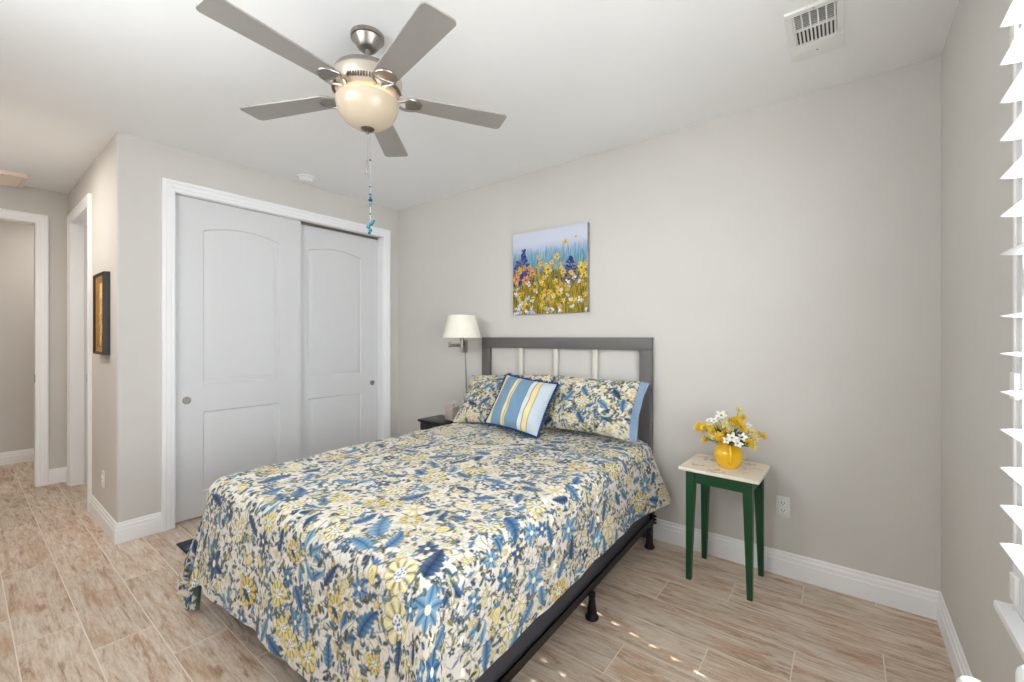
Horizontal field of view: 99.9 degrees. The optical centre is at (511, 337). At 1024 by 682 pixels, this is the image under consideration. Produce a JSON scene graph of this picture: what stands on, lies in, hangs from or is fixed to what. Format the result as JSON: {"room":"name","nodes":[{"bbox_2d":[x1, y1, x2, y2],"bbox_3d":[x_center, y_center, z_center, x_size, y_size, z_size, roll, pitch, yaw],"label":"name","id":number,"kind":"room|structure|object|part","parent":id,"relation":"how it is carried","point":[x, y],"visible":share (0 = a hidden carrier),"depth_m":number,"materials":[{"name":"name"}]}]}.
{"room":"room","nodes":[
{"label":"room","id":0,"kind":"room"},
{"bbox_2d":[0,220,33,452],"bbox_3d":[-4.953,0.003,5.364,0.120,2.740,3.664,0,0,38],"label":"wall","id":1,"kind":"structure","parent":0,"point":[16,239],"depth_m":4.69,"materials":[{"name":"beige paint"}]},
{"bbox_2d":[0,448,33,465],"bbox_3d":[-5.213,1.304,4.918,0.016,0.138,2.400,0,0,38],"label":"baseboard","id":2,"kind":"structure","parent":1,"relation":"attached to","point":[25,455],"depth_m":4.68,"materials":[{"name":"white paint"}]},
{"bbox_2d":[0,185,67,468],"bbox_3d":[-3.949,0.003,4.587,0.120,2.740,3.424,0,0,38],"label":"wall","id":3,"kind":"structure","parent":0,"point":[53,204],"depth_m":4.05,"materials":[{"name":"beige paint"}]},
{"bbox_2d":[0,208,48,486],"bbox_3d":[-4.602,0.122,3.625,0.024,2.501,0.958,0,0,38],"label":"trim","id":4,"kind":"structure","parent":3,"relation":"attached to","point":[42,221],"depth_m":3.96,"materials":[{"name":"white paint"}]},
{"bbox_2d":[49,467,66,484],"bbox_3d":[-4.589,1.304,3.649,0.016,0.138,1.156,0,0,38],"label":"baseboard","id":5,"kind":"structure","parent":3,"relation":"attached to","point":[57,475],"depth_m":4.05,"materials":[{"name":"white paint"}]},
{"bbox_2d":[68,137,112,517],"bbox_3d":[-3.445,0.003,3.570,1.922,2.740,0.120,0,0,38],"label":"wall","id":6,"kind":"structure","parent":0,"point":[97,180],"depth_m":3.14,"materials":[{"name":"beige paint"}]},
{"bbox_2d":[72,209,86,485],"bbox_3d":[-3.677,0.155,3.751,0.897,2.435,0.120,0,0,38],"label":"trim","id":7,"kind":"structure","parent":6,"relation":"attached to","point":[78,225],"depth_m":4.00,"materials":[{"name":"white paint"}]},
{"bbox_2d":[67,193,91,511],"bbox_3d":[-3.722,0.122,3.693,1.033,2.501,0.024,0,0,38],"label":"trim","id":8,"kind":"structure","parent":6,"relation":"attached to","point":[85,203],"depth_m":3.43,"materials":[{"name":"white paint"}]},
{"bbox_2d":[84,224,86,484],"bbox_3d":[-3.655,0.163,3.779,0.861,2.400,0.038,0,0,38],"label":"door","id":9,"kind":"structure","parent":6,"relation":"in","point":[85,226],"depth_m":3.99,"materials":[{"name":"white paint"}]},
{"bbox_2d":[66,469,116,543],"bbox_3d":[-3.432,1.304,3.475,2.058,0.138,0.016,0,0,38],"label":"baseboard","id":10,"kind":"structure","parent":6,"relation":"attached to","point":[98,512],"depth_m":3.09,"materials":[{"name":"white paint"}]},
{"bbox_2d":[93,271,109,354],"bbox_3d":[-2.933,-0.165,3.073,0.340,0.580,0.040,0,0,38],"label":"framed picture","id":11,"kind":"object","parent":6,"relation":"attached to","point":[101,281],"visible":1,"depth_m":3.05,"materials":[{"name":"brown wood"}]},
{"bbox_2d":[100,283,101,345],"bbox_3d":[-2.928,-0.165,3.079,0.229,0.456,0.001,0,0,38],"label":"print","id":12,"kind":"object","parent":11,"relation":"attached to","point":[100,283],"depth_m":3.12},
{"bbox_2d":[101,470,104,487],"bbox_3d":[-2.955,1.028,3.109,0.072,0.118,0.010,0,0,38],"label":"wall outlet","id":13,"kind":"object","parent":6,"relation":"attached to","point":[103,472],"visible":1,"depth_m":3.09,"materials":[{"name":"white plastic"}]},
{"bbox_2d":[113,132,396,522],"bbox_3d":[-1.980,0.003,3.795,0.120,2.740,2.268,0,0,38],"label":"wall","id":14,"kind":"structure","parent":0,"point":[139,164],"depth_m":2.98,"materials":[{"name":"beige paint"}]},
{"bbox_2d":[114,512,161,544],"bbox_3d":[-1.931,1.304,3.747,0.016,0.138,2.284,0,0,38],"label":"baseboard","id":15,"kind":"structure","parent":14,"relation":"attached to","point":[128,530],"depth_m":2.94,"materials":[{"name":"white paint"}]},
{"bbox_2d":[175,195,300,522],"bbox_3d":[-2.199,0.160,3.519,0.038,2.406,0.930,0,0,38],"label":"door","id":16,"kind":"structure","parent":14,"relation":"in","point":[238,270],"depth_m":3.44,"materials":[{"name":"white paint"}]},
{"bbox_3d":[-2.423,0.473,3.206,0.008,0.056,0.056,0,0,38],"label":"finger pull","id":17,"kind":"part","parent":16,"relation":"part of","materials":[{"name":"silver metal"}]},
{"bbox_2d":[161,177,390,531],"bbox_3d":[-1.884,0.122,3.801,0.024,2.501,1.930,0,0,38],"label":"trim","id":18,"kind":"structure","parent":14,"relation":"attached to","point":[169,187],"depth_m":3.09,"materials":[{"name":"white paint"}]},
{"bbox_2d":[175,194,377,239],"bbox_3d":[-1.964,-1.036,3.863,0.078,0.020,1.765,0,0,38],"label":"trim","id":19,"kind":"structure","parent":14,"relation":"attached to","point":[302,222],"depth_m":4.14,"materials":[{"name":"silver metal"}]},
{"bbox_2d":[301,224,376,458],"bbox_3d":[-1.725,0.167,4.202,0.038,2.392,0.930,0,0,38],"label":"door","id":20,"kind":"structure","parent":14,"relation":"in","point":[339,270],"depth_m":4.21,"materials":[{"name":"white paint"}]},
{"bbox_2d":[0,461,955,681],"bbox_3d":[-1.925,1.423,3.021,7.778,0.100,3.664,0,0,38],"label":"floor","id":21,"kind":"structure","parent":0,"point":[77,605],"depth_m":2.04,"materials":[{"name":"beige tile"}]},
{"bbox_2d":[176,538,192,553],"bbox_3d":[-1.525,1.364,3.095,0.800,0.013,1.250,0,0,38],"label":"rug","id":22,"kind":"object","parent":21,"relation":"on","point":[184,546],"visible":0.02,"depth_m":2.81,"materials":[{"name":"fabric"}]},
{"bbox_2d":[418,415,455,429],"bbox_3d":[-0.640,1.062,3.953,0.350,0.622,0.290,0,0,38],"label":"nightstand","id":23,"kind":"object","parent":21,"relation":"on","point":[438,420],"visible":0.15,"depth_m":3.88,"materials":[{"name":"black paint"}]},
{"bbox_3d":[-0.721,0.853,3.844,0.285,0.130,0.012,0,0,38],"label":"drawer","id":24,"kind":"part","parent":23,"relation":"part of","materials":[{"name":"black paint"}]},
{"bbox_2d":[445,401,460,420],"bbox_3d":[-0.528,0.667,3.917,0.120,0.164,0.120,0,0,-42],"label":"tissue box","id":25,"kind":"object","parent":23,"relation":"on","point":[451,410],"visible":0.81,"depth_m":3.87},
{"bbox_2d":[482,337,656,681],"bbox_3d":[-0.242,0.688,2.576,1.646,1.370,2.107,0,0,36],"label":"bed","id":26,"kind":"object","parent":21,"relation":"on","point":[644,345],"visible":0.47,"depth_m":2.94,"materials":[{"name":"grey paint"}]},
{"bbox_2d":[475,514,648,681],"bbox_3d":[-0.278,1.113,2.526,1.530,0.260,1.995,0,0,36],"label":"box spring","id":27,"kind":"object","parent":26,"relation":"on","point":[534,631],"visible":0.14,"depth_m":1.86,"materials":[{"name":"black fabric"}]},
{"bbox_2d":[177,422,671,681],"bbox_3d":[-0.346,1.012,2.479,1.892,0.666,2.220,0,0,36],"label":"bedspread","id":28,"kind":"object","parent":27,"relation":"on","point":[421,555],"visible":0.93,"depth_m":1.72,"materials":[{"name":"fabric"}]},
{"bbox_2d":[453,375,555,422],"bbox_3d":[-0.073,0.493,3.417,0.838,0.405,0.312,0,0,32],"label":"pillow","id":29,"kind":"object","parent":28,"relation":"on","point":[482,390],"visible":0.52,"depth_m":3.42,"materials":[{"name":"fabric"}]},
{"bbox_2d":[484,373,559,439],"bbox_3d":[0.064,0.475,3.067,0.512,0.412,0.251,0,0,35],"label":"cushion","id":30,"kind":"object","parent":28,"relation":"on","point":[521,404],"visible":1,"depth_m":3.00,"materials":[{"name":"fabric"}]},
{"bbox_2d":[542,375,648,441],"bbox_3d":[0.553,0.473,2.963,0.710,0.380,0.260,0,0,37],"label":"pillow","id":31,"kind":"object","parent":28,"relation":"on","point":[611,408],"visible":0.97,"depth_m":2.86,"materials":[{"name":"fabric"}]},
{"bbox_3d":[0.348,0.688,3.395,1.538,1.370,0.034,0,0,38],"label":"headboard","id":32,"kind":"part","parent":26,"relation":"part of","materials":[{"name":"grey paint"}]},
{"bbox_3d":[0.347,1.229,2.083,0.038,0.039,1.995,0,0,36],"label":"rail","id":33,"kind":"part","parent":26,"relation":"part of","materials":[{"name":"black metal"}]},
{"bbox_2d":[678,453,771,601],"bbox_3d":[1.220,1.054,2.463,0.406,0.638,0.368,0,0,40],"label":"side table","id":34,"kind":"object","parent":21,"relation":"on","point":[747,479],"visible":0.81,"depth_m":2.43,"materials":[{"name":"paint"}]},
{"bbox_3d":[1.020,1.064,2.449,0.046,0.618,0.046,0,0,40],"label":"leg","id":35,"kind":"part","parent":34,"relation":"part of","materials":[{"name":"green paint"}]},
{"bbox_3d":[1.198,1.064,2.663,0.046,0.618,0.046,0,0,40],"label":"leg","id":36,"kind":"part","parent":34,"relation":"part of","materials":[{"name":"green paint"}]},
{"bbox_2d":[714,441,742,468],"bbox_3d":[1.226,0.662,2.429,0.150,0.146,0.164,0,0,-19],"label":"pitcher vase","id":37,"kind":"object","parent":34,"relation":"on","point":[726,456],"visible":0.76,"depth_m":2.38,"materials":[{"name":"yellow ceramic"}]},
{"bbox_2d":[694,422,706,430],"bbox_3d":[1.139,0.565,2.476,0.179,0.141,0.047,0,0,30],"label":"flower","id":38,"kind":"object","parent":37,"relation":"in","point":[697,425],"visible":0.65,"depth_m":2.51,"materials":[{"name":"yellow plant"}]},
{"bbox_2d":[698,422,707,430],"bbox_3d":[1.137,0.564,2.439,0.153,0.144,0.038,0,0,27],"label":"flower","id":39,"kind":"object","parent":37,"relation":"in","point":[703,426],"visible":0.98,"depth_m":2.47,"materials":[{"name":"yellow plant"}]},
{"bbox_2d":[702,436,708,442],"bbox_3d":[1.168,0.603,2.451,0.160,0.066,0.032,0,0,23],"label":"flower","id":40,"kind":"object","parent":37,"relation":"in","point":[704,439],"visible":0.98,"depth_m":2.48,"materials":[{"name":"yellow plant"}]},
{"bbox_2d":[707,427,720,441],"bbox_3d":[1.155,0.572,2.431,0.095,0.127,0.033,0,0,10],"label":"flower","id":41,"kind":"object","parent":37,"relation":"in","point":[711,430],"visible":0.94,"depth_m":2.44,"materials":[{"name":"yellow plant"}]},
{"bbox_2d":[709,417,719,430],"bbox_3d":[1.175,0.548,2.464,0.083,0.175,0.035,0,0,38],"label":"flower","id":42,"kind":"object","parent":37,"relation":"in","point":[714,420],"visible":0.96,"depth_m":2.48,"materials":[{"name":"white plant"}]},
{"bbox_2d":[715,431,726,441],"bbox_3d":[1.188,0.579,2.387,0.128,0.114,0.054,0,0,-18],"label":"flower","id":43,"kind":"object","parent":37,"relation":"in","point":[719,436],"visible":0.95,"depth_m":2.38,"materials":[{"name":"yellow plant"}]},
{"bbox_2d":[715,410,727,419],"bbox_3d":[1.203,0.528,2.457,0.071,0.214,0.046,0,0,38],"label":"flower","id":44,"kind":"object","parent":37,"relation":"in","point":[722,414],"visible":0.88,"depth_m":2.46,"materials":[{"name":"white plant"}]},
{"bbox_2d":[721,420,727,427],"bbox_3d":[1.201,0.552,2.429,0.041,0.166,0.061,0,0,38],"label":"flower","id":45,"kind":"object","parent":37,"relation":"in","point":[724,423],"visible":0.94,"depth_m":2.42,"materials":[{"name":"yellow plant"}]},
{"bbox_2d":[721,427,731,436],"bbox_3d":[1.196,0.568,2.388,0.054,0.136,0.081,0,0,38],"label":"flower","id":46,"kind":"object","parent":37,"relation":"in","point":[726,429],"visible":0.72,"depth_m":2.37,"materials":[{"name":"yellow plant"}]},
{"bbox_2d":[723,437,730,443],"bbox_3d":[1.202,0.590,2.387,0.044,0.092,0.125,0,0,38],"label":"flower","id":47,"kind":"object","parent":37,"relation":"in","point":[726,440],"visible":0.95,"depth_m":2.35,"materials":[{"name":"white plant"}]},
{"bbox_3d":[1.196,0.649,2.360,0.018,0.114,0.065,0,0,20],"label":"handle","id":48,"kind":"part","parent":37,"relation":"part of","materials":[{"name":"yellow ceramic"}]},
{"bbox_2d":[728,421,736,427],"bbox_3d":[1.232,0.554,2.419,0.060,0.161,0.036,0,0,38],"label":"flower","id":49,"kind":"object","parent":37,"relation":"in","point":[732,425],"visible":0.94,"depth_m":2.42,"materials":[{"name":"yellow plant"}]},
{"bbox_2d":[727,432,738,442],"bbox_3d":[1.215,0.576,2.363,0.063,0.119,0.100,0,0,38],"label":"flower","id":50,"kind":"object","parent":37,"relation":"in","point":[732,436],"visible":0.94,"depth_m":2.34,"materials":[{"name":"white plant"}]},
{"bbox_2d":[731,439,743,447],"bbox_3d":[1.230,0.591,2.376,0.052,0.090,0.144,0,0,8],"label":"flower","id":51,"kind":"object","parent":37,"relation":"in","point":[738,443],"visible":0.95,"depth_m":2.33,"materials":[{"name":"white plant"}]},
{"bbox_2d":[732,415,743,432],"bbox_3d":[1.256,0.537,2.399,0.063,0.195,0.048,0,0,38],"label":"flower","id":52,"kind":"object","parent":37,"relation":"in","point":[736,418],"visible":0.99,"depth_m":2.40,"materials":[{"name":"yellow plant"}]},
{"bbox_2d":[732,432,747,442],"bbox_3d":[1.228,0.577,2.367,0.046,0.118,0.119,0,0,-28],"label":"flower","id":53,"kind":"object","parent":37,"relation":"in","point":[743,433],"visible":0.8,"depth_m":2.34,"materials":[{"name":"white plant"}]},
{"bbox_2d":[736,421,746,429],"bbox_3d":[1.250,0.550,2.394,0.098,0.170,0.044,0,0,38],"label":"flower","id":54,"kind":"object","parent":37,"relation":"in","point":[739,426],"visible":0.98,"depth_m":2.38,"materials":[{"name":"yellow plant"}]},
{"bbox_2d":[739,426,747,433],"bbox_3d":[1.252,0.563,2.390,0.038,0.145,0.112,0,0,-30],"label":"flower","id":55,"kind":"object","parent":37,"relation":"in","point":[743,429],"visible":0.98,"depth_m":2.36,"materials":[{"name":"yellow plant"}]},
{"bbox_2d":[738,428,756,436],"bbox_3d":[1.264,0.565,2.380,0.156,0.140,0.038,0,0,45],"label":"flower","id":56,"kind":"object","parent":37,"relation":"in","point":[752,432],"visible":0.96,"depth_m":2.34,"materials":[{"name":"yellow plant"}]},
{"bbox_2d":[743,432,766,441],"bbox_3d":[1.303,0.575,2.369,0.171,0.122,0.036,0,0,38],"label":"flower","id":57,"kind":"object","parent":37,"relation":"in","point":[763,435],"visible":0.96,"depth_m":2.33,"materials":[{"name":"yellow plant"}]},
{"bbox_3d":[1.254,0.592,2.458,0.042,0.086,0.042,0,0,38],"label":"leaf sprig","id":58,"kind":"object","parent":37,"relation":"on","visible":0},
{"bbox_3d":[1.204,0.568,2.489,0.112,0.135,0.050,0,0,38],"label":"leaf sprig","id":59,"kind":"object","parent":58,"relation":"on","visible":0},
{"bbox_2d":[740,437,754,447],"bbox_3d":[1.253,0.590,2.377,0.049,0.092,0.162,0,0,-35],"label":"flower","id":60,"kind":"object","parent":59,"relation":"on","point":[751,442],"visible":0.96,"depth_m":2.33,"materials":[{"name":"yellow plant"}]},
{"bbox_3d":[1.278,0.570,2.431,0.091,0.131,0.050,0,0,38],"label":"leaf sprig","id":61,"kind":"object","parent":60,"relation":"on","visible":0},
{"bbox_2d":[735,407,742,415],"bbox_3d":[1.272,0.515,2.425,0.056,0.240,0.030,0,0,-1],"label":"flower","id":62,"kind":"object","parent":61,"relation":"attached to","point":[739,409],"visible":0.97,"depth_m":2.43,"materials":[{"name":"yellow plant"}]},
{"bbox_3d":[1.243,1.064,2.264,0.046,0.618,0.046,0,0,40],"label":"leg","id":63,"kind":"part","parent":34,"relation":"part of","materials":[{"name":"green paint"}]},
{"bbox_3d":[1.421,1.064,2.478,0.046,0.618,0.046,0,0,40],"label":"leg","id":64,"kind":"part","parent":34,"relation":"part of","materials":[{"name":"green paint"}]},
{"bbox_2d":[956,664,1023,681],"bbox_3d":[0.703,0.962,0.556,0.120,0.822,0.498,0,0,38],"label":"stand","id":65,"kind":"object","parent":21,"relation":"on","point":[1019,674],"visible":1,"depth_m":0.73,"materials":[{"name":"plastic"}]},
{"bbox_3d":[0.812,0.989,0.756,0.048,0.768,0.048,0,0,38],"label":"post","id":66,"kind":"part","parent":65,"relation":"part of","materials":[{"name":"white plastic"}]},
{"bbox_3d":[0.869,0.962,0.712,0.048,0.822,0.048,0,0,38],"label":"post","id":67,"kind":"part","parent":65,"relation":"part of","materials":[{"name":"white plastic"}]},
{"bbox_2d":[0,0,958,210],"bbox_3d":[-1.925,-1.417,3.021,7.778,0.100,3.664,0,0,38],"label":"ceiling","id":68,"kind":"structure","parent":0,"point":[571,80],"depth_m":2.28,"materials":[{"name":"paint"}]},
{"bbox_2d":[0,169,27,188],"bbox_3d":[-4.361,-1.350,3.589,0.400,0.034,0.400,0,0,38],"label":"ceiling vent","id":69,"kind":"object","parent":68,"relation":"in","point":[7,178],"visible":1,"depth_m":3.64,"materials":[{"name":"beige metal"}]},
{"bbox_2d":[297,174,314,182],"bbox_3d":[-1.759,-1.346,3.675,0.144,0.043,0.144,0,0,38],"label":"smoke detector","id":70,"kind":"object","parent":68,"relation":"attached to","point":[305,178],"visible":1,"depth_m":3.64,"materials":[{"name":"white plastic"}]},
{"bbox_2d":[196,0,506,174],"bbox_3d":[-0.665,-1.053,1.920,1.273,0.628,1.248,0,0,38],"label":"ceiling fan","id":71,"kind":"object","parent":68,"relation":"hanging from","point":[367,89],"visible":1,"depth_m":1.83,"materials":[{"name":"grey wood"}]},
{"bbox_3d":[-0.881,-1.096,1.600,0.138,0.013,0.471,0,0,32],"label":"blade","id":72,"kind":"part","parent":71,"relation":"part of","materials":[{"name":"grey wood"}]},
{"bbox_3d":[-1.063,-1.096,2.060,0.471,0.013,0.138,0,0,14],"label":"blade","id":73,"kind":"part","parent":71,"relation":"part of","materials":[{"name":"grey wood"}]},
{"bbox_3d":[-0.658,-0.830,1.951,0.013,0.185,0.007,0,0,38],"label":"pull chain","id":74,"kind":"part","parent":71,"relation":"part of","materials":[{"name":"silver metal"}]},
{"bbox_3d":[-0.656,-1.004,1.955,0.276,0.126,0.276,0,0,38],"label":"lamp shade","id":75,"kind":"part","parent":71,"relation":"part of","materials":[{"name":"white glass"}]},
{"bbox_2d":[366,133,374,233],"bbox_3d":[-0.641,-0.697,1.951,0.042,0.461,0.020,0,0,11],"label":"pull chain","id":76,"kind":"object","parent":71,"relation":"hanging from","point":[371,223],"visible":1,"depth_m":1.95,"materials":[{"name":"silver metal"}]},
{"bbox_3d":[-0.643,-0.714,1.952,0.002,0.426,0.002,0,0,38],"label":"chain","id":77,"kind":"part","parent":76,"relation":"part of","materials":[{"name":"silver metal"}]},
{"bbox_3d":[-0.682,-1.096,2.375,0.138,0.013,0.471,0,0,-4],"label":"blade","id":78,"kind":"part","parent":71,"relation":"part of","materials":[{"name":"grey wood"}]},
{"bbox_3d":[-0.388,-1.096,1.631,0.138,0.013,0.471,0,0,-40],"label":"blade","id":79,"kind":"part","parent":71,"relation":"part of","materials":[{"name":"grey wood"}]},
{"bbox_3d":[-0.265,-1.096,2.110,0.471,0.013,0.138,0,0,-22],"label":"blade","id":80,"kind":"part","parent":71,"relation":"part of","materials":[{"name":"grey wood"}]},
{"bbox_2d":[784,0,844,63],"bbox_3d":[1.354,-1.360,1.918,0.204,0.014,0.395,0,0,38],"label":"ceiling vent","id":81,"kind":"object","parent":68,"relation":"in","point":[815,29],"visible":1,"depth_m":1.90,"materials":[{"name":"white plastic"}]},
{"bbox_2d":[397,55,940,591],"bbox_3d":[0.201,0.003,3.618,5.146,2.740,0.120,0,0,38],"label":"wall","id":82,"kind":"structure","parent":0,"point":[780,261],"depth_m":2.53,"materials":[{"name":"beige paint"}]},
{"bbox_2d":[443,315,480,391],"bbox_3d":[-0.468,0.310,3.784,0.330,0.995,0.486,0,0,-28],"label":"lamp","id":83,"kind":"object","parent":82,"relation":"attached to","point":[457,326],"visible":0.99,"depth_m":3.60,"materials":[{"name":"white fabric"}]},
{"bbox_3d":[-0.446,0.088,3.867,0.154,0.090,0.305,0,0,-30],"label":"swing arm","id":84,"kind":"part","parent":83,"relation":"part of","materials":[{"name":"silver metal"}]},
{"bbox_3d":[-0.432,-0.091,3.715,0.330,0.192,0.330,0,0,38],"label":"lamp shade","id":85,"kind":"part","parent":83,"relation":"part of","materials":[{"name":"beige fabric"}]},
{"bbox_3d":[-0.447,0.088,4.031,0.072,0.116,0.018,0,0,38],"label":"wall plate","id":86,"kind":"part","parent":83,"relation":"part of","materials":[{"name":"silver metal"}]},
{"bbox_3d":[-0.428,0.478,4.018,0.010,0.660,0.034,0,0,-39],"label":"cord","id":87,"kind":"part","parent":83,"relation":"part of","materials":[{"name":"silver metal"}]},
{"bbox_2d":[513,222,589,314],"bbox_3d":[0.297,-0.525,3.444,0.700,0.672,0.036,0,0,38],"label":"flower painting","id":88,"kind":"object","parent":82,"relation":"attached to","point":[551,267],"visible":1,"depth_m":3.40,"materials":[{"name":"paint"}]},
{"bbox_2d":[776,495,789,517],"bbox_3d":[1.562,0.978,2.482,0.072,0.118,0.010,0,0,38],"label":"wall outlet","id":89,"kind":"object","parent":82,"relation":"attached to","point":[782,503],"visible":1,"depth_m":2.48,"materials":[{"name":"white plastic"}]},
{"bbox_2d":[779,500,785,505],"bbox_3d":[1.561,0.957,2.480,0.034,0.029,0.006,0,0,38],"label":"socket","id":90,"kind":"object","parent":89,"relation":"attached to","point":[781,502],"depth_m":2.48,"materials":[{"name":"white paint"}]},
{"bbox_2d":[779,507,785,513],"bbox_3d":[1.561,0.999,2.480,0.034,0.029,0.006,0,0,38],"label":"socket","id":91,"kind":"object","parent":89,"relation":"attached to","point":[782,510],"depth_m":2.48,"materials":[{"name":"white paint"}]},
{"bbox_2d":[653,518,939,619],"bbox_3d":[0.416,1.304,3.365,4.196,0.138,0.016,0,0,38],"label":"baseboard","id":92,"kind":"structure","parent":82,"relation":"attached to","point":[918,600],"depth_m":2.36,"materials":[{"name":"white paint"}]},
{"bbox_2d":[941,0,1023,681],"bbox_3d":[1.055,0.003,0.640,0.150,2.740,3.544,0,0,38],"label":"wall","id":93,"kind":"structure","parent":0,"point":[976,281],"depth_m":1.51,"materials":[{"name":"beige paint"}]},
{"bbox_2d":[937,592,972,678],"bbox_3d":[1.026,1.304,0.738,0.016,0.138,3.424,0,0,38],"label":"baseboard","id":94,"kind":"structure","parent":93,"relation":"attached to","point":[957,658],"depth_m":1.81,"materials":[{"name":"white paint"}]},
{"bbox_2d":[993,600,1023,659],"bbox_3d":[0.876,0.753,0.479,0.135,0.023,1.770,0,0,38],"label":"sill","id":95,"kind":"structure","parent":93,"relation":"attached to","point":[1012,621],"depth_m":1.12,"materials":[{"name":"white paint"}]},
{"bbox_2d":[1013,63,1017,611],"bbox_3d":[0.867,-0.153,0.483,0.056,1.788,1.705,0,0,38],"label":"window","id":96,"kind":"structure","parent":93,"relation":"in","point":[1014,64],"depth_m":1.17,"materials":[{"name":"white paint"}]},
{"bbox_2d":[999,0,1023,619],"bbox_3d":[1.211,-0.147,0.944,0.111,1.764,0.552,0,0,38],"label":"window blind","id":97,"kind":"object","parent":96,"relation":"attached to","point":[1014,17],"visible":1,"depth_m":1.12,"materials":[{"name":"white paint"}]},
{"bbox_3d":[1.207,0.670,0.939,0.027,0.130,0.437,0,0,38],"label":"rail","id":98,"kind":"part","parent":97,"relation":"part of","materials":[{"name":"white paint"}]}
]}

